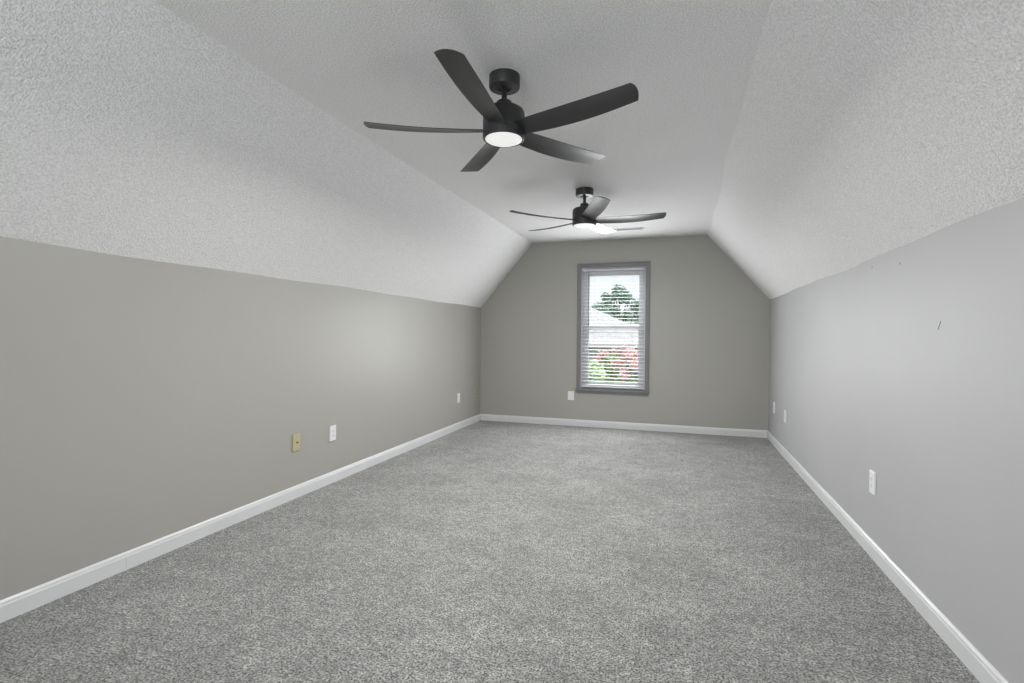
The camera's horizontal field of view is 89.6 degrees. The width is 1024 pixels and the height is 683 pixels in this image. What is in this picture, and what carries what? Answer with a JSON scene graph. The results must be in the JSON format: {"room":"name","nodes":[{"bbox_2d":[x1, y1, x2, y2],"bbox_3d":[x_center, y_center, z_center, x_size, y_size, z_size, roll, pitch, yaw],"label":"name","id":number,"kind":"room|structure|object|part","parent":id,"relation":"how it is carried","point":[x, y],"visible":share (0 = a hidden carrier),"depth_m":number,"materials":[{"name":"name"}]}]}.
{"room":"empty attic room","nodes":[
{"label":"empty attic room","id":0,"kind":"room"},
{"bbox_2d":[0,236,480,599],"bbox_3d":[-1.890,0.344,2.997,0.160,1.596,9.256,1,1,18],"label":"wall","id":1,"kind":"structure","parent":0,"point":[142,401],"depth_m":2.84,"materials":[{"name":"beige paint"}]},
{"bbox_2d":[0,414,480,622],"bbox_3d":[-1.816,1.099,2.973,0.014,0.088,8.922,1,1,18],"label":"baseboard","id":2,"kind":"structure","parent":1,"relation":"attached to","point":[13,606],"depth_m":2.86,"materials":[{"name":"white paint"}]},
{"bbox_2d":[292,433,299,451],"bbox_3d":[-1.561,0.732,3.737,0.021,0.122,0.074,1,1,18],"label":"cable wall plate","id":3,"kind":"object","parent":1,"relation":"attached to","point":[296,437],"visible":1,"depth_m":3.73,"materials":[{"name":"beige plastic"}]},
{"bbox_2d":[329,425,335,441],"bbox_3d":[-1.437,0.736,4.134,0.013,0.122,0.074,1,1,18],"label":"electrical outlet","id":4,"kind":"object","parent":1,"relation":"attached to","point":[332,429],"visible":1,"depth_m":4.12,"materials":[{"name":"white plastic"}]},
{"bbox_2d":[457,393,459,402],"bbox_3d":[-0.673,0.714,6.498,0.013,0.122,0.074,1,1,18],"label":"electrical outlet","id":5,"kind":"object","parent":1,"relation":"attached to","point":[458,394],"visible":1,"depth_m":6.48,"materials":[{"name":"white plastic"}]},
{"bbox_2d":[0,420,979,682],"bbox_3d":[-0.080,1.223,2.421,3.979,0.120,9.256,1,1,18],"label":"floor","id":6,"kind":"structure","parent":0,"point":[482,551],"depth_m":2.43,"materials":[{"name":"grey carpet"}]},
{"bbox_2d":[0,0,1023,307],"bbox_3d":[-0.064,-0.865,2.396,4.179,1.184,9.256,1,1,18],"label":"ceiling","id":7,"kind":"structure","parent":0,"point":[810,141],"depth_m":2.37,"materials":[{"name":"white paint"}]},
{"bbox_2d":[363,49,638,171],"bbox_3d":[-0.056,-1.122,2.432,1.285,0.317,1.237,1,-1,17],"label":"ceiling fan","id":8,"kind":"object","parent":7,"relation":"hanging from","point":[505,123],"visible":1,"depth_m":2.39,"materials":[{"name":"black metal"}]},
{"bbox_3d":[-0.417,-1.020,2.470,0.584,0.048,0.124,1,-1,-1],"label":"blade","id":9,"kind":"part","parent":8,"relation":"part of","materials":[{"name":"black plastic"}]},
{"bbox_3d":[-0.147,-1.020,2.118,0.124,0.048,0.584,1,-1,17],"label":"blade","id":10,"kind":"part","parent":8,"relation":"part of","materials":[{"name":"black plastic"}]},
{"bbox_3d":[-0.165,-1.011,2.835,0.124,0.040,0.585,0,1,-19],"label":"blade","id":11,"kind":"part","parent":8,"relation":"part of","materials":[{"name":"black plastic"}]},
{"bbox_3d":[0.260,-1.006,2.708,0.585,0.042,0.123,0,1,-37],"label":"blade","id":12,"kind":"part","parent":8,"relation":"part of","materials":[{"name":"black plastic"}]},
{"bbox_3d":[0.271,-1.012,2.265,0.584,0.048,0.124,0,-1,35],"label":"blade","id":13,"kind":"part","parent":8,"relation":"part of","materials":[{"name":"black plastic"}]},
{"bbox_2d":[510,187,665,233],"bbox_3d":[0.616,-1.136,4.332,1.285,0.317,1.237,0,1,-4],"label":"ceiling fan","id":14,"kind":"object","parent":7,"relation":"hanging from","point":[586,215],"visible":1,"depth_m":4.30,"materials":[{"name":"black metal"}]},
{"bbox_3d":[0.265,-1.031,4.244,0.584,0.048,0.124,0,1,-22],"label":"blade","id":15,"kind":"part","parent":14,"relation":"part of","materials":[{"name":"black plastic"}]},
{"bbox_3d":[0.373,-1.036,4.674,0.124,0.048,0.584,0,1,-40],"label":"blade","id":16,"kind":"part","parent":14,"relation":"part of","materials":[{"name":"black plastic"}]},
{"bbox_3d":[0.640,-1.026,4.008,0.124,0.048,0.584,0,1,-4],"label":"blade","id":17,"kind":"part","parent":14,"relation":"part of","materials":[{"name":"grey plastic"}]},
{"bbox_3d":[0.816,-1.032,4.704,0.124,0.048,0.584,1,1,32],"label":"blade","id":18,"kind":"part","parent":14,"relation":"part of","materials":[{"name":"grey plastic"}]},
{"bbox_3d":[0.980,-1.026,4.292,0.584,0.048,0.124,1,1,14],"label":"blade","id":19,"kind":"part","parent":14,"relation":"part of","materials":[{"name":"black plastic"}]},
{"bbox_2d":[615,227,643,230],"bbox_3d":[1.342,-1.305,5.996,0.380,0.008,0.110,1,1,18],"label":"ceiling vent","id":20,"kind":"object","parent":7,"relation":"in","point":[638,228],"visible":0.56,"depth_m":5.98,"materials":[{"name":"white metal"}]},
{"bbox_2d":[480,235,769,430],"bbox_3d":[1.328,-0.107,6.733,3.659,2.460,0.160,1,1,18],"label":"wall","id":21,"kind":"structure","parent":0,"point":[710,323],"depth_m":6.49,"materials":[{"name":"beige paint"}]},
{"bbox_2d":[568,391,573,399],"bbox_3d":[0.781,0.716,6.827,0.084,0.118,0.013,1,1,18],"label":"electrical outlet","id":22,"kind":"object","parent":21,"relation":"attached to","point":[570,393],"visible":1,"depth_m":6.82,"materials":[{"name":"white plastic"}]},
{"bbox_2d":[575,261,649,395],"bbox_3d":[1.317,-0.166,6.713,0.943,1.702,0.205,1,1,18],"label":"window","id":23,"kind":"structure","parent":21,"relation":"in","point":[582,277],"depth_m":6.70,"materials":[{"name":"grey paint"}]},
{"bbox_3d":[1.295,0.632,6.674,0.943,0.026,0.105,1,1,18],"label":"sill","id":24,"kind":"part","parent":23,"relation":"part of","materials":[{"name":"grey paint"}]},
{"bbox_2d":[582,267,644,388],"bbox_3d":[1.306,-0.172,6.676,0.793,1.546,0.079,1,1,18],"label":"blind","id":25,"kind":"object","parent":23,"relation":"attached to","point":[639,268],"visible":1,"depth_m":6.68,"materials":[{"name":"white plastic"}]},
{"bbox_3d":[1.303,0.591,6.697,0.793,0.018,0.050,1,1,18],"label":"rail","id":26,"kind":"part","parent":25,"relation":"part of","materials":[{"name":"white plastic"}]},
{"bbox_3d":[1.543,-0.159,6.613,0.002,1.492,0.055,1,1,18],"label":"ladder cord","id":27,"kind":"part","parent":25,"relation":"part of","materials":[{"name":"white fabric"}]},
{"bbox_3d":[1.324,0.193,6.748,0.731,0.788,0.028,1,1,18],"label":"sash","id":28,"kind":"part","parent":23,"relation":"part of","materials":[{"name":"white plastic"}]},
{"bbox_3d":[1.339,-0.534,6.769,0.731,0.767,0.028,1,1,18],"label":"sash","id":29,"kind":"part","parent":23,"relation":"part of","materials":[{"name":"white plastic"}]},
{"bbox_2d":[481,414,766,437],"bbox_3d":[1.292,1.079,6.664,3.659,0.088,0.014,1,1,18],"label":"baseboard","id":30,"kind":"structure","parent":21,"relation":"attached to","point":[486,417],"depth_m":6.59,"materials":[{"name":"white paint"}]},
{"bbox_2d":[768,198,1023,682],"bbox_3d":[1.744,0.356,1.823,0.160,1.657,9.256,1,1,18],"label":"wall","id":31,"kind":"structure","parent":0,"point":[864,374],"depth_m":2.17,"materials":[{"name":"grey paint"}]},
{"bbox_2d":[784,410,786,422],"bbox_3d":[2.713,0.745,5.121,0.013,0.122,0.074,1,1,18],"label":"electrical outlet","id":32,"kind":"object","parent":31,"relation":"attached to","point":[785,411],"visible":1,"depth_m":5.09,"materials":[{"name":"white plastic"}]},
{"bbox_2d":[869,470,875,495],"bbox_3d":[1.968,0.770,2.813,0.013,0.122,0.074,1,1,18],"label":"electrical outlet","id":33,"kind":"object","parent":31,"relation":"attached to","point":[872,475],"visible":1,"depth_m":2.80,"materials":[{"name":"white plastic"}]},
{"bbox_2d":[767,431,1008,682],"bbox_3d":[1.653,1.139,1.853,0.014,0.088,8.922,1,1,18],"label":"baseboard","id":34,"kind":"structure","parent":31,"relation":"attached to","point":[977,664],"depth_m":2.33,"materials":[{"name":"white paint"}]},
{"label":"outside","id":35,"kind":"structure","parent":0,"visible":0},
{"bbox_3d":[15.150,3.709,63.312,110.000,0.300,110.264,1,1,18],"label":"ground","id":36,"kind":"structure","parent":35,"visible":0},
{"bbox_2d":[589,359,605,382],"bbox_3d":[1.600,2.220,10.569,0.964,3.722,0.944,1,1,18],"label":"bush","id":37,"kind":"object","parent":36,"relation":"on","point":[590,365],"visible":0.05,"depth_m":10.46,"materials":[{"name":"green plant"}]},
{"bbox_2d":[595,347,626,382],"bbox_3d":[2.332,2.096,13.418,1.145,3.915,1.154,0,1,0],"label":"crape myrtle","id":38,"kind":"object","parent":36,"relation":"on","point":[601,356],"visible":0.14,"depth_m":13.20,"materials":[{"name":"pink plant"}]},
{"bbox_2d":[589,355,637,382],"bbox_3d":[3.001,2.195,15.641,7.613,3.673,1.338,1,1,18],"label":"hedge","id":39,"kind":"object","parent":36,"relation":"on","point":[628,362],"visible":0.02,"depth_m":15.25,"materials":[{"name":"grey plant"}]},
{"bbox_2d":[589,307,638,369],"bbox_3d":[4.537,0.979,23.030,14.300,5.950,7.600,1,1,18],"label":"neighbor house","id":40,"kind":"structure","parent":36,"relation":"on","point":[592,314],"depth_m":19.96,"materials":[{"name":"white"}]},
{"bbox_2d":[591,284,638,323],"bbox_3d":[7.223,-0.103,35.959,3.937,7.855,2.153,1,1,18],"label":"broadleaf tree","id":41,"kind":"object","parent":36,"relation":"on","point":[625,293],"visible":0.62,"depth_m":35.68,"materials":[{"name":"green plant"}]},
{"bbox_2d":[610,344,637,383],"bbox_3d":[2.685,2.071,11.710,0.926,4.011,1.209,1,1,11],"label":"crape myrtle","id":42,"kind":"object","parent":36,"relation":"on","point":[626,353],"visible":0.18,"depth_m":11.47,"materials":[{"name":"pink plant"}]},
{"bbox_2d":[618,307,638,323],"bbox_3d":[12.962,-0.287,44.678,7.600,8.100,5.800,1,1,18],"label":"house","id":43,"kind":"structure","parent":36,"relation":"on","point":[626,309],"depth_m":42.94,"materials":[{"name":"white"}]}
]}

